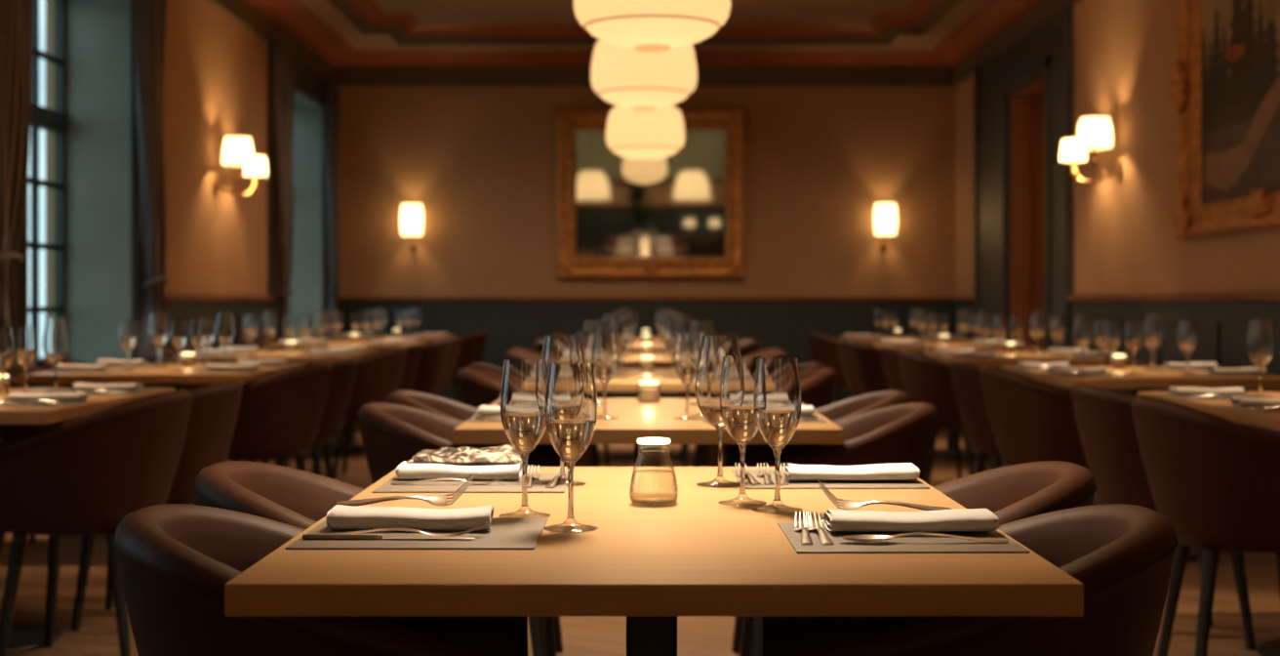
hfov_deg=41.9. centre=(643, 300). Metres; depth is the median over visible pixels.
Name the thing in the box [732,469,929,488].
placemat
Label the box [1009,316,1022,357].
wine glass
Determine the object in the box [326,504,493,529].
napkin
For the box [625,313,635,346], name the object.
wine glass
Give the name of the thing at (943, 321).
bowl
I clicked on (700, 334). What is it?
bowl
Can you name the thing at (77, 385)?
napkin
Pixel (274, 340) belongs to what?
tub chair
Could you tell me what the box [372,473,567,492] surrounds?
placemat
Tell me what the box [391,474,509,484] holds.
fork
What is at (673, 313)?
wine glass
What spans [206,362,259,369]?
napkin
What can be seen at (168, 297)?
trim
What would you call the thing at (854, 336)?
napkin
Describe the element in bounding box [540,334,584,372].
bowl
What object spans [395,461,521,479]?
napkin
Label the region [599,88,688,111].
diffuser
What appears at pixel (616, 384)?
dining table
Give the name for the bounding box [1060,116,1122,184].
wall light
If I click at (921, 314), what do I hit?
bowl
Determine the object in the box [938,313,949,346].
wine glass
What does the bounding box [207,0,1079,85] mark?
trim
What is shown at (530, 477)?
fork
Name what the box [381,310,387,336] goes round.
wine glass
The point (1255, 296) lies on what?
trim
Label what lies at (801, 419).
table knife
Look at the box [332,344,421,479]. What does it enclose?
tub chair
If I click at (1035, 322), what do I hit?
bowl
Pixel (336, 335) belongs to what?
napkin
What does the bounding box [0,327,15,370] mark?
bowl
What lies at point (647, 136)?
pendant lamp
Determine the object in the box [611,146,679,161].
diffuser
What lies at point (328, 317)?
bowl
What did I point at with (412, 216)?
wall light
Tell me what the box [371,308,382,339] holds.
wine glass
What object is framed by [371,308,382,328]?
bowl
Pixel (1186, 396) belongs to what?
table knife
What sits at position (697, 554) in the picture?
dining table
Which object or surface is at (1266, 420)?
dining table
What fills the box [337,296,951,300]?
trim
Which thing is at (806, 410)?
napkin
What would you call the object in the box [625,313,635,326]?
bowl
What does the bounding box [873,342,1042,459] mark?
dining table
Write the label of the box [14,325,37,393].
wine glass
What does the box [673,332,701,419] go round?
wine glass
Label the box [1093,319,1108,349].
bowl
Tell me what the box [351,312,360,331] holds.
bowl
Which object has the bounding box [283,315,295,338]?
bowl
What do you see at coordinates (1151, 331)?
bowl
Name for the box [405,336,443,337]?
placemat
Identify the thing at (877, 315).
bowl
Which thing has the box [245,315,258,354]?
wine glass
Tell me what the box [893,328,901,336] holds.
votive candle
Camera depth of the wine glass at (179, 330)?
7.08 m
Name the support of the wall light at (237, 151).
attached to the wall at (216, 66)
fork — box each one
[4,398,72,402]
[70,387,129,392]
[325,522,485,535]
[336,475,472,506]
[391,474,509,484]
[526,464,539,486]
[545,465,567,487]
[735,462,759,484]
[757,462,773,484]
[779,462,791,484]
[793,511,813,544]
[804,511,833,544]
[817,477,951,510]
[1057,370,1106,374]
[1182,392,1245,397]
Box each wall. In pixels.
[45,0,267,319]
[336,85,955,296]
[955,0,1279,296]
[1030,89,1044,383]
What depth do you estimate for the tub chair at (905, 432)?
4.08 m
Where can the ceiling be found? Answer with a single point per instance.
(424, 12)
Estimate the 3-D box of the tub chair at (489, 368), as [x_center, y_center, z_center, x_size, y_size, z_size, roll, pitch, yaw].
[-0.483,0.656,7.039,0.518,0.792,0.536,0,0,-3]
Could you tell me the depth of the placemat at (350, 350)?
9.90 m
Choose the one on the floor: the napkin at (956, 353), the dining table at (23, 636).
the dining table at (23, 636)
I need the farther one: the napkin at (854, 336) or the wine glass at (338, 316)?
the napkin at (854, 336)
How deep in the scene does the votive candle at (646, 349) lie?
9.34 m
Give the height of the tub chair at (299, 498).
0.792 m
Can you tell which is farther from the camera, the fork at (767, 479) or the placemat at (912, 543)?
the fork at (767, 479)
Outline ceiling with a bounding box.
[299,0,988,50]
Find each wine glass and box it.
[0,327,15,396]
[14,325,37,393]
[42,318,69,392]
[119,319,135,369]
[120,320,137,371]
[148,313,164,364]
[152,319,168,366]
[170,320,187,371]
[191,319,206,369]
[200,318,214,366]
[216,313,234,364]
[242,315,252,354]
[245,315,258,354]
[260,310,273,348]
[264,314,277,352]
[283,315,295,354]
[297,315,309,353]
[300,314,312,352]
[312,310,325,348]
[320,312,330,344]
[329,308,339,342]
[333,312,343,342]
[351,312,360,343]
[360,312,371,343]
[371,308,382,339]
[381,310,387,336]
[396,310,403,337]
[403,310,412,335]
[411,307,420,333]
[498,359,550,517]
[540,334,585,485]
[543,361,598,532]
[575,331,600,415]
[583,320,606,404]
[591,332,618,419]
[602,314,618,321]
[604,320,615,376]
[609,321,628,378]
[613,310,625,316]
[615,320,630,373]
[619,316,632,358]
[622,315,634,355]
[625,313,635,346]
[627,312,636,344]
[654,311,663,338]
[656,313,666,346]
[659,316,672,359]
[664,308,674,313]
[664,320,679,372]
[664,321,681,378]
[669,311,680,316]
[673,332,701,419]
[675,314,691,371]
[678,320,691,332]
[688,320,713,404]
[691,331,716,415]
[695,334,741,486]
[719,355,766,506]
[752,357,802,513]
[873,307,881,334]
[881,311,890,338]
[889,311,899,338]
[908,310,917,337]
[912,307,919,337]
[915,308,926,341]
[927,313,937,345]
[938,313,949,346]
[957,312,967,344]
[960,308,970,343]
[969,313,978,343]
[976,310,991,351]
[991,315,1002,354]
[995,316,1007,356]
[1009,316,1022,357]
[1029,315,1041,354]
[1033,310,1046,354]
[1048,316,1062,357]
[1053,316,1065,356]
[1073,313,1091,367]
[1093,319,1110,370]
[1103,320,1120,373]
[1124,320,1142,375]
[1143,319,1159,370]
[1145,313,1163,368]
[1177,320,1196,375]
[1179,320,1197,373]
[1246,319,1274,396]
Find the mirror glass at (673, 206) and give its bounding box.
[575,129,725,257]
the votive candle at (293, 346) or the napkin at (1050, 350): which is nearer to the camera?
the napkin at (1050, 350)
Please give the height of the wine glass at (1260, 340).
0.243 m
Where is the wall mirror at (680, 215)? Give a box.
[556,109,745,278]
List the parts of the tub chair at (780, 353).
leg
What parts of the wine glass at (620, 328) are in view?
stem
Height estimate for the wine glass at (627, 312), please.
0.218 m
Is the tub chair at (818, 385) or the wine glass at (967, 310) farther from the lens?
the wine glass at (967, 310)
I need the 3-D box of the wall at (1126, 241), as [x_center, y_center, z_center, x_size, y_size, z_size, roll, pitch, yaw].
[3.060,-0.825,6.000,0.160,3.750,20.000,0,0,0]
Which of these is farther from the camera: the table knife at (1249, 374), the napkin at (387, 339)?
the napkin at (387, 339)
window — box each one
[18,0,143,366]
[267,41,329,340]
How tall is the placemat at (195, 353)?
0.002 m
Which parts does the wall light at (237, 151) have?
plate, arm, lamp shade, arm, lamp shade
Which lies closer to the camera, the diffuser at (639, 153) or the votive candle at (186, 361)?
the votive candle at (186, 361)
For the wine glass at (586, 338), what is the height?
0.218 m
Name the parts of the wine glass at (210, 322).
stem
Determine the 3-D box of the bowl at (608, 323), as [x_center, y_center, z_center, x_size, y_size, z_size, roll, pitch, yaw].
[-0.147,0.147,6.593,0.069,0.130,0.069,0,0,34]
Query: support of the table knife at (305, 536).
on the placemat at (506, 533)
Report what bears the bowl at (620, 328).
on the wine glass at (620, 328)
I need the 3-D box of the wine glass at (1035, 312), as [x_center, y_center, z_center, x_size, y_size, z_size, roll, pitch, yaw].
[2.235,0.178,9.463,0.081,0.243,0.081,0,0,-1]
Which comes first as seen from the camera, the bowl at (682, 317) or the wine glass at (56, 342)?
the wine glass at (56, 342)
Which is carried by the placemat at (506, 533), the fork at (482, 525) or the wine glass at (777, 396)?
the fork at (482, 525)
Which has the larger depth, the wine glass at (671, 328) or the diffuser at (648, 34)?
the wine glass at (671, 328)
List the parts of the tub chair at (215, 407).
leg, leg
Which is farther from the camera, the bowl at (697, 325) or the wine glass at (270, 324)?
the wine glass at (270, 324)
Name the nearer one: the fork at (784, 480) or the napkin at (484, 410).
the fork at (784, 480)
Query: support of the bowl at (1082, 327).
on the wine glass at (1082, 327)
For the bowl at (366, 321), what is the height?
0.130 m
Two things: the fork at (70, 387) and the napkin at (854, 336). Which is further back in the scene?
the napkin at (854, 336)
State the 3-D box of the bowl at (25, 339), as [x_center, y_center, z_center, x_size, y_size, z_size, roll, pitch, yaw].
[-1.977,0.147,5.353,0.069,0.130,0.069,0,0,-41]
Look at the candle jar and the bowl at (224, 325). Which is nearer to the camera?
the candle jar
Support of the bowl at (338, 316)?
on the wine glass at (338, 316)
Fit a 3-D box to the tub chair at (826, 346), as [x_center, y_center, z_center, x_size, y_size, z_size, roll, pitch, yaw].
[1.596,0.656,13.081,0.518,0.792,0.536,0,0,2]
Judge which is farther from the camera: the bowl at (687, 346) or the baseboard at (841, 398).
the baseboard at (841, 398)
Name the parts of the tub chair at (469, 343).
leg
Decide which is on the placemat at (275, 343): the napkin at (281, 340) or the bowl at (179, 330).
the napkin at (281, 340)
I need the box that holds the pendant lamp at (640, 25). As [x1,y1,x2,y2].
[573,0,730,52]
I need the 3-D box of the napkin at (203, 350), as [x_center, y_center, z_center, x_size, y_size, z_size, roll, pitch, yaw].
[-2.404,0.283,9.379,0.215,0.027,0.089,0,0,-2]
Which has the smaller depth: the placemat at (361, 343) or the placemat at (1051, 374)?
the placemat at (1051, 374)
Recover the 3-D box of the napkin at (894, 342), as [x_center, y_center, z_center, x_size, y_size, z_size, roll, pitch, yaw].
[1.754,0.283,11.050,0.213,0.027,0.089,0,0,0]
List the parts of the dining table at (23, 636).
foot plate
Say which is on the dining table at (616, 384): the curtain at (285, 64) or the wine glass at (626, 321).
the wine glass at (626, 321)
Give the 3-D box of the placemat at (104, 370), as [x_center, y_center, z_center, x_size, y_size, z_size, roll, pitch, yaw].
[-2.374,0.299,7.112,0.300,0.002,0.280,0,0,0]
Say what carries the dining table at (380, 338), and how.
on the floor
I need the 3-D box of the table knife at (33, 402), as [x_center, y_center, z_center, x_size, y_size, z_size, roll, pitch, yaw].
[-1.758,0.294,4.791,0.215,0.006,0.020,0,0,0]
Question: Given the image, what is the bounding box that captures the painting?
[1167,0,1279,239]
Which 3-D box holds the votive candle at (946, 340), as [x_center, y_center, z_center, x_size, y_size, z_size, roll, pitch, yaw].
[2.089,0.268,11.640,0.069,0.064,0.069,0,0,0]
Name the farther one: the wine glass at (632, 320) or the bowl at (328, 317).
the bowl at (328, 317)
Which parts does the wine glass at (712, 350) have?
stem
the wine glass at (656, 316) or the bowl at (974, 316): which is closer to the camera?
the bowl at (974, 316)
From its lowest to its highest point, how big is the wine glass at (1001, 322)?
0.218 m
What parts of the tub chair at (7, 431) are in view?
leg, leg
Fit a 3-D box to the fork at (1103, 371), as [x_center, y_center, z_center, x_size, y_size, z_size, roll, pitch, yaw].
[1.752,0.289,6.696,0.190,0.016,0.025,0,0,0]
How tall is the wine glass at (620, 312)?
0.243 m
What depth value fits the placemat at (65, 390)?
5.46 m
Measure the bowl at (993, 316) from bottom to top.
0.130 m
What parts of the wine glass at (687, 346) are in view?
stem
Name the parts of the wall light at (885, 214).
plate, lamp shade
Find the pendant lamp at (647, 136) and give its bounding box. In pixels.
[605,105,684,161]
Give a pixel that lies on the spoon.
(856, 538)
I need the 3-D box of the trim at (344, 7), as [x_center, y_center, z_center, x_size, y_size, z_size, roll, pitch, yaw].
[0.000,-2.372,5.960,4.928,0.067,18.728,0,0,0]
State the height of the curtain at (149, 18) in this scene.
3.020 m
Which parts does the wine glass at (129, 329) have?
stem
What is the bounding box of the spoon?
[838,531,1008,542]
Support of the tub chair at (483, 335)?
on the floor
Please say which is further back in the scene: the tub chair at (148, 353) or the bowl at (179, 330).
the tub chair at (148, 353)
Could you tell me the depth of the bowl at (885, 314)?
13.26 m
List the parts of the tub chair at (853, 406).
leg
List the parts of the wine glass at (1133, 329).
stem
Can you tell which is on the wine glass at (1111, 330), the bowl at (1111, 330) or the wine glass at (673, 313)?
the bowl at (1111, 330)
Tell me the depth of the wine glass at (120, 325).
7.22 m
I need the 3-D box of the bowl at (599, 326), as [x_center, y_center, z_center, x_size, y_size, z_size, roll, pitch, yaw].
[-0.142,0.133,4.864,0.081,0.151,0.081,0,0,-13]
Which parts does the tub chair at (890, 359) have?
leg, leg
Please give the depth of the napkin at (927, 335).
13.72 m
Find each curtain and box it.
[0,0,33,441]
[133,0,169,359]
[274,47,296,339]
[323,82,342,333]
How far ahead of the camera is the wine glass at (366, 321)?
11.60 m
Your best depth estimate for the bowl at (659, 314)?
10.88 m
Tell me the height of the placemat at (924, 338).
0.002 m
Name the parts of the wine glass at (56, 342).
stem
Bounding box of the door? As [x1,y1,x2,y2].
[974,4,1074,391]
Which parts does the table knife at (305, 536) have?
handle, blade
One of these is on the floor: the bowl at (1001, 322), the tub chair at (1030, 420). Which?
the tub chair at (1030, 420)
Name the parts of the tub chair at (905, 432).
leg, leg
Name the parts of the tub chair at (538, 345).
leg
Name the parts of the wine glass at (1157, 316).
stem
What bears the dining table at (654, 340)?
on the floor
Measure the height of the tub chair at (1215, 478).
0.792 m
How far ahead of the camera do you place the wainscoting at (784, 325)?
15.99 m
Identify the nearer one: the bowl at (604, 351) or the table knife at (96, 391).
the bowl at (604, 351)
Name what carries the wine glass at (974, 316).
on the dining table at (948, 453)
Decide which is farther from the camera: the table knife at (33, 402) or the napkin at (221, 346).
the napkin at (221, 346)
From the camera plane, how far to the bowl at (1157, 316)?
7.30 m
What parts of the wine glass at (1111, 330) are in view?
stem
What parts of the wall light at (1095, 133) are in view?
lamp shade, arm, lamp shade, arm, plate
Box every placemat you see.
[0,399,101,405]
[38,368,130,372]
[43,389,155,395]
[108,363,166,366]
[180,368,267,372]
[194,353,246,355]
[229,363,293,366]
[235,350,270,352]
[275,343,319,344]
[284,517,547,549]
[291,353,353,355]
[350,350,369,352]
[360,343,406,344]
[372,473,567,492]
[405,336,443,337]
[466,413,501,421]
[491,400,599,405]
[701,413,827,422]
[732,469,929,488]
[777,521,1030,553]
[890,345,938,346]
[923,337,967,339]
[949,356,1013,358]
[960,342,989,344]
[980,345,1028,346]
[1010,366,1078,370]
[1032,352,1072,354]
[1040,372,1132,376]
[1061,356,1126,358]
[1143,366,1207,370]
[1157,394,1276,399]
[1184,372,1279,376]
[1216,404,1279,411]
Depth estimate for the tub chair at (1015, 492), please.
2.73 m
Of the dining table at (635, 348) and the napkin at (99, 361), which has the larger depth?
the dining table at (635, 348)
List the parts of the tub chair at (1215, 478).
leg, leg, seat, leg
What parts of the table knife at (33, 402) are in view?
blade, handle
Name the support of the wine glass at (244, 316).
on the placemat at (195, 353)
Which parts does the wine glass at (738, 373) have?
stem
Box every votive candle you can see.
[0,373,9,394]
[180,352,196,366]
[284,340,296,352]
[350,333,359,342]
[393,328,400,335]
[637,380,660,402]
[639,355,655,370]
[640,334,650,342]
[640,342,652,354]
[641,328,649,334]
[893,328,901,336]
[939,334,949,343]
[1005,342,1017,353]
[1110,354,1126,367]
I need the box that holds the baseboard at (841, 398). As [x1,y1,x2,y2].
[442,396,854,402]
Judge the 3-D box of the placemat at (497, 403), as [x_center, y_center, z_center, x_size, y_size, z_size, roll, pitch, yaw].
[-0.282,0.299,4.844,0.300,0.002,0.280,0,0,0]
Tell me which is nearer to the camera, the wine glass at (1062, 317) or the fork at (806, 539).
the fork at (806, 539)
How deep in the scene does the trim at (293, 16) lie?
15.77 m
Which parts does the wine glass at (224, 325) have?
stem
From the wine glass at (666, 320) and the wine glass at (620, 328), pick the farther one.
the wine glass at (666, 320)
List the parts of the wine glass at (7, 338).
stem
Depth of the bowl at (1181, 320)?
6.84 m
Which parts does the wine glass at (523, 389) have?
stem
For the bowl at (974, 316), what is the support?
on the wine glass at (974, 316)
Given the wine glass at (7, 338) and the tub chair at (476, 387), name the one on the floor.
the tub chair at (476, 387)
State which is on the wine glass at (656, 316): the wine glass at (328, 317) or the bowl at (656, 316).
the bowl at (656, 316)
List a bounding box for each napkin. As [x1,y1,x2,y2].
[7,392,87,400]
[56,362,108,369]
[73,382,143,390]
[96,359,147,364]
[195,348,235,353]
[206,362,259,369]
[220,345,258,350]
[237,359,286,364]
[279,339,312,343]
[296,337,326,341]
[310,348,350,353]
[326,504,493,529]
[329,345,366,350]
[334,333,360,337]
[346,332,372,335]
[372,339,404,343]
[385,337,416,341]
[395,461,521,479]
[413,333,440,336]
[423,332,448,335]
[478,404,500,416]
[784,462,919,479]
[800,404,814,415]
[823,508,999,531]
[843,333,871,336]
[851,334,880,338]
[880,339,913,343]
[892,341,926,345]
[921,333,950,336]
[933,334,961,338]
[934,348,974,353]
[952,351,995,356]
[972,339,1005,343]
[989,341,1023,345]
[1016,361,1069,367]
[1047,348,1088,353]
[1047,366,1105,373]
[1072,351,1116,356]
[1163,361,1217,367]
[1167,386,1244,396]
[1207,366,1266,373]
[1230,397,1279,407]
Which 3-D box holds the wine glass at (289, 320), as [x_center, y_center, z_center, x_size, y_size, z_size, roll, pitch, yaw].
[-1.976,0.191,9.336,0.072,0.218,0.072,0,0,-44]
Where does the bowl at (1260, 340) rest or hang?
on the wine glass at (1260, 340)
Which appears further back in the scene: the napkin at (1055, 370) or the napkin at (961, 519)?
the napkin at (1055, 370)
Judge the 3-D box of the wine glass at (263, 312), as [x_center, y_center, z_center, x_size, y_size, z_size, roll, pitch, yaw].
[-2.238,0.178,9.937,0.081,0.243,0.081,0,0,31]
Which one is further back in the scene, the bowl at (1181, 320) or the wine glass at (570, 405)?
the bowl at (1181, 320)
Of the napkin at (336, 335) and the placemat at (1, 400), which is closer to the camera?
the placemat at (1, 400)
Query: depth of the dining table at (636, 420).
3.94 m
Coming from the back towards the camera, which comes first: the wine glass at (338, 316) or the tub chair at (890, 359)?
the wine glass at (338, 316)
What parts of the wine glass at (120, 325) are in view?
stem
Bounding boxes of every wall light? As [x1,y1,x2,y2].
[212,136,267,197]
[400,202,423,251]
[874,202,896,251]
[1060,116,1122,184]
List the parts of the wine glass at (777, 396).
stem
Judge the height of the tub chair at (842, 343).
0.792 m
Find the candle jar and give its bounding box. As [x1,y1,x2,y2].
[629,437,678,506]
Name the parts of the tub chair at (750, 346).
leg, leg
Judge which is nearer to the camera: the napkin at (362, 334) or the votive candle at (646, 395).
the votive candle at (646, 395)
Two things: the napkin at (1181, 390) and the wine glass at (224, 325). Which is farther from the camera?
the wine glass at (224, 325)
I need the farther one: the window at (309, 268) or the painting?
the window at (309, 268)
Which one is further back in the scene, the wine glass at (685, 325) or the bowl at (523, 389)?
the wine glass at (685, 325)
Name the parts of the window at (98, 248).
frame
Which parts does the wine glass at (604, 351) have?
stem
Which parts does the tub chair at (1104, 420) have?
leg, leg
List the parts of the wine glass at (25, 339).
stem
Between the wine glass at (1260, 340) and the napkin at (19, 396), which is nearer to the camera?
the napkin at (19, 396)
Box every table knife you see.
[0,401,68,403]
[86,391,127,393]
[302,533,475,539]
[475,416,501,419]
[800,417,817,420]
[1027,367,1048,369]
[1059,373,1084,375]
[1186,396,1219,398]
[1248,373,1275,375]
[1253,407,1279,410]
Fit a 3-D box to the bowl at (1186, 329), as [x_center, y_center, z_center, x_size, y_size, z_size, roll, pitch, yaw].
[2.182,0.147,6.729,0.069,0.130,0.069,0,0,-34]
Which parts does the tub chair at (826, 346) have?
leg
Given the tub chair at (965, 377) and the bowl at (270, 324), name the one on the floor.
the tub chair at (965, 377)
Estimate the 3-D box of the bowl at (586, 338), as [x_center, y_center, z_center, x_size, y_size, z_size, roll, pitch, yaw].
[-0.150,0.147,4.394,0.069,0.130,0.069,0,0,-20]
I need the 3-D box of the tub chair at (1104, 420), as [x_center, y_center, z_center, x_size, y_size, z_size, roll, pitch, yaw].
[1.596,0.656,5.210,0.518,0.792,0.536,0,0,-1]
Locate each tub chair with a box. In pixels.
[0,361,82,555]
[0,389,193,655]
[36,357,163,387]
[70,378,242,631]
[113,503,527,655]
[141,347,244,460]
[173,344,260,461]
[193,460,364,528]
[226,360,332,471]
[237,338,315,455]
[248,356,358,479]
[258,336,279,344]
[299,332,356,432]
[311,347,406,476]
[320,331,380,352]
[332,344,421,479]
[357,401,566,655]
[386,390,562,651]
[411,338,450,395]
[436,336,460,397]
[450,332,479,402]
[456,367,592,466]
[467,361,503,376]
[474,330,486,362]
[504,350,606,466]
[510,347,599,466]
[532,340,612,464]
[677,340,758,465]
[688,350,788,466]
[693,347,781,464]
[698,367,837,466]
[724,390,909,651]
[728,401,939,655]
[738,338,754,342]
[762,503,1178,655]
[798,361,825,371]
[806,332,820,362]
[814,333,847,403]
[837,337,860,396]
[847,340,888,395]
[880,346,974,478]
[897,350,991,483]
[932,460,1096,524]
[949,360,1000,473]
[978,365,1101,504]
[1070,383,1255,649]
[1130,395,1279,655]
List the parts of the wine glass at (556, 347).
stem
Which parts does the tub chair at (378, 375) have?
leg, seat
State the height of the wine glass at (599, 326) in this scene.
0.243 m
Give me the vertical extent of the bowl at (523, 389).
0.130 m
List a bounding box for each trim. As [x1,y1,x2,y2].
[163,293,273,300]
[164,300,270,351]
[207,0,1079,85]
[246,0,1040,66]
[327,0,959,44]
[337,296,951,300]
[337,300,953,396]
[347,0,940,36]
[951,291,1279,300]
[953,300,1279,437]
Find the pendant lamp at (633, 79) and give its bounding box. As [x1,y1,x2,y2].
[590,39,697,111]
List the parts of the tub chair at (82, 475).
leg, leg, seat, leg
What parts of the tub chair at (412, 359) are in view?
leg, leg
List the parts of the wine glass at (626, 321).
stem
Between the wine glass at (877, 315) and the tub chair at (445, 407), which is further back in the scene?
the wine glass at (877, 315)
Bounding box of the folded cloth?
[406,443,521,463]
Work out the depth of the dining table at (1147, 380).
6.39 m
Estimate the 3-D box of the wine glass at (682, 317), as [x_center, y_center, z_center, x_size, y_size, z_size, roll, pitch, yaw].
[0.170,0.178,7.082,0.081,0.243,0.081,0,0,-18]
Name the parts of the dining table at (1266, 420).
foot plate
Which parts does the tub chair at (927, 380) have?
leg, seat, leg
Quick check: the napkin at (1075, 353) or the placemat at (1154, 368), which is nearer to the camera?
the placemat at (1154, 368)
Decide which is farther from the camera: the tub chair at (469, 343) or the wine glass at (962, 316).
the tub chair at (469, 343)
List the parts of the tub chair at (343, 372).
leg, leg, leg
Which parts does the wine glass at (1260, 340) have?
stem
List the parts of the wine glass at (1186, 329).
stem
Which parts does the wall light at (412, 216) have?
lamp shade, plate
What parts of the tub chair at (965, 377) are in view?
leg, leg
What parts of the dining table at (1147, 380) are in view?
foot plate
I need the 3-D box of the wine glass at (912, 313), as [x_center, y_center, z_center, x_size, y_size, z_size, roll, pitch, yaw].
[2.187,0.191,13.610,0.072,0.218,0.072,0,0,29]
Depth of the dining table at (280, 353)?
8.98 m
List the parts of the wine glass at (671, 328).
stem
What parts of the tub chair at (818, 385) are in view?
seat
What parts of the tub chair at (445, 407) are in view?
leg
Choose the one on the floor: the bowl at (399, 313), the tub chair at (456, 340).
the tub chair at (456, 340)
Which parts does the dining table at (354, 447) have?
foot plate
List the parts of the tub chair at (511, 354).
leg, leg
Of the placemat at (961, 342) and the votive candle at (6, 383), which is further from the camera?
the placemat at (961, 342)
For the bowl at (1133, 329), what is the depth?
6.72 m
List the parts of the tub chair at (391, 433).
leg, leg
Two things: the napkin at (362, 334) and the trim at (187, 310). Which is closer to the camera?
the trim at (187, 310)
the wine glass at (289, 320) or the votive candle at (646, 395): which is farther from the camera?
the wine glass at (289, 320)
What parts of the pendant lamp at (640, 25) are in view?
lamp shade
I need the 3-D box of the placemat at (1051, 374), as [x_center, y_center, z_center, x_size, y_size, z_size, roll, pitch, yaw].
[1.782,0.299,6.751,0.300,0.002,0.280,0,0,0]
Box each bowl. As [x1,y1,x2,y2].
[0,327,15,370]
[14,325,37,366]
[42,318,69,363]
[119,319,133,349]
[120,320,137,350]
[148,313,164,345]
[152,319,167,347]
[170,320,187,350]
[191,319,206,349]
[203,318,214,347]
[216,313,234,345]
[242,315,249,337]
[245,315,258,338]
[260,310,273,335]
[264,314,277,336]
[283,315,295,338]
[297,315,309,337]
[301,314,312,336]
[312,310,325,335]
[324,312,330,331]
[329,308,339,328]
[333,312,343,329]
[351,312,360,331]
[360,312,371,330]
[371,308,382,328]
[381,310,386,325]
[396,310,403,326]
[403,310,412,325]
[411,307,420,324]
[500,359,547,452]
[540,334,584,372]
[544,361,597,461]
[575,331,598,375]
[583,320,606,332]
[591,332,618,383]
[604,320,613,332]
[609,321,627,355]
[615,320,630,350]
[619,316,632,336]
[622,315,634,337]
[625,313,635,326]
[654,311,663,324]
[656,313,666,330]
[659,316,672,340]
[664,321,681,355]
[674,332,700,383]
[676,314,691,320]
[689,320,713,332]
[693,331,716,344]
[695,334,741,428]
[719,355,761,443]
[753,357,801,448]
[873,307,881,325]
[881,311,889,326]
[889,311,899,327]
[908,310,916,326]
[915,308,926,330]
[927,313,937,332]
[938,313,949,332]
[957,312,966,331]
[960,308,970,330]
[969,313,978,332]
[976,310,991,337]
[991,315,1002,338]
[995,316,1007,339]
[1009,316,1022,340]
[1029,315,1041,338]
[1033,310,1046,337]
[1048,316,1062,340]
[1058,316,1065,339]
[1073,313,1091,347]
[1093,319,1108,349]
[1103,320,1120,352]
[1124,320,1142,353]
[1143,319,1159,349]
[1146,313,1163,347]
[1177,320,1195,353]
[1181,320,1197,352]
[1246,319,1274,366]
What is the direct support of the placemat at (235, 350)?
on the dining table at (280, 353)
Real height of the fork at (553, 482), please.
0.020 m
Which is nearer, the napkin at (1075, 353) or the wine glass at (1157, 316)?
the wine glass at (1157, 316)
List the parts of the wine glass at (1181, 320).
stem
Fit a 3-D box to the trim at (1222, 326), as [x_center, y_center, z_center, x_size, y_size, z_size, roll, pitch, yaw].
[2.967,0.455,6.000,0.026,0.910,20.000,0,0,0]
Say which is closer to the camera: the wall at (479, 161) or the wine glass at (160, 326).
the wine glass at (160, 326)
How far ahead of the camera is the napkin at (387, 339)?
12.07 m
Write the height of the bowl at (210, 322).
0.130 m
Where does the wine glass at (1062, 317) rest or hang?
on the placemat at (1061, 356)
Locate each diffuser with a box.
[585,16,719,52]
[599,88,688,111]
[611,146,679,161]
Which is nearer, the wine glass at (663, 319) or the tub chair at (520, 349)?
the wine glass at (663, 319)
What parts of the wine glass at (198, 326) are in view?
stem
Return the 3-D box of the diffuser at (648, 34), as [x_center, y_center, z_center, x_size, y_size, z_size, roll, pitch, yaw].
[0.029,-0.916,5.860,0.470,0.081,0.470,0,0,0]
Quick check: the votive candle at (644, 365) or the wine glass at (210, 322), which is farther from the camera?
the wine glass at (210, 322)
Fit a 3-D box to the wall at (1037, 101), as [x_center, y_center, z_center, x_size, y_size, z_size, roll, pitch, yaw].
[3.710,-0.325,12.925,1.140,3.050,1.590,0,0,0]
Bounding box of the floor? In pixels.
[0,421,1279,655]
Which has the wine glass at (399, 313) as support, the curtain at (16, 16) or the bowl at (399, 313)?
the bowl at (399, 313)
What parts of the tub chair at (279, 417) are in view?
seat, leg, leg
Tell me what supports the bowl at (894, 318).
on the wine glass at (894, 318)
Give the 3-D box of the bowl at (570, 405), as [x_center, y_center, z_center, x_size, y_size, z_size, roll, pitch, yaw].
[-0.096,0.147,2.199,0.069,0.130,0.069,0,0,38]
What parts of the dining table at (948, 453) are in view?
foot plate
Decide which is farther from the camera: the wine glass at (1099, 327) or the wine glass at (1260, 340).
the wine glass at (1099, 327)
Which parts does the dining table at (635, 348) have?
foot plate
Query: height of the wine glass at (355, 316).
0.218 m
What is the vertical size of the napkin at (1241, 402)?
0.027 m
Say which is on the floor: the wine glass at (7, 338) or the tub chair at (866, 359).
the tub chair at (866, 359)
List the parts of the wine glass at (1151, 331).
stem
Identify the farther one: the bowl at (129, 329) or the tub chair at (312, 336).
the tub chair at (312, 336)
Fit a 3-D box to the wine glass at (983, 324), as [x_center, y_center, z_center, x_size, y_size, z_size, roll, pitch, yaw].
[1.925,0.178,9.464,0.081,0.243,0.081,0,0,10]
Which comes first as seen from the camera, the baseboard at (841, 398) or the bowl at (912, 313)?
the bowl at (912, 313)
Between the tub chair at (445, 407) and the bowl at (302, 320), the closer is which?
the tub chair at (445, 407)
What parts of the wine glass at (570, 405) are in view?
stem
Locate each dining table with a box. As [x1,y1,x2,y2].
[0,387,175,654]
[17,362,305,390]
[172,349,379,467]
[224,466,1083,655]
[264,340,425,452]
[326,335,456,343]
[453,398,843,466]
[596,368,695,392]
[609,343,680,461]
[619,353,675,367]
[630,336,664,343]
[838,336,972,344]
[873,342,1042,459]
[922,352,1142,365]
[1000,365,1279,559]
[1136,391,1279,655]

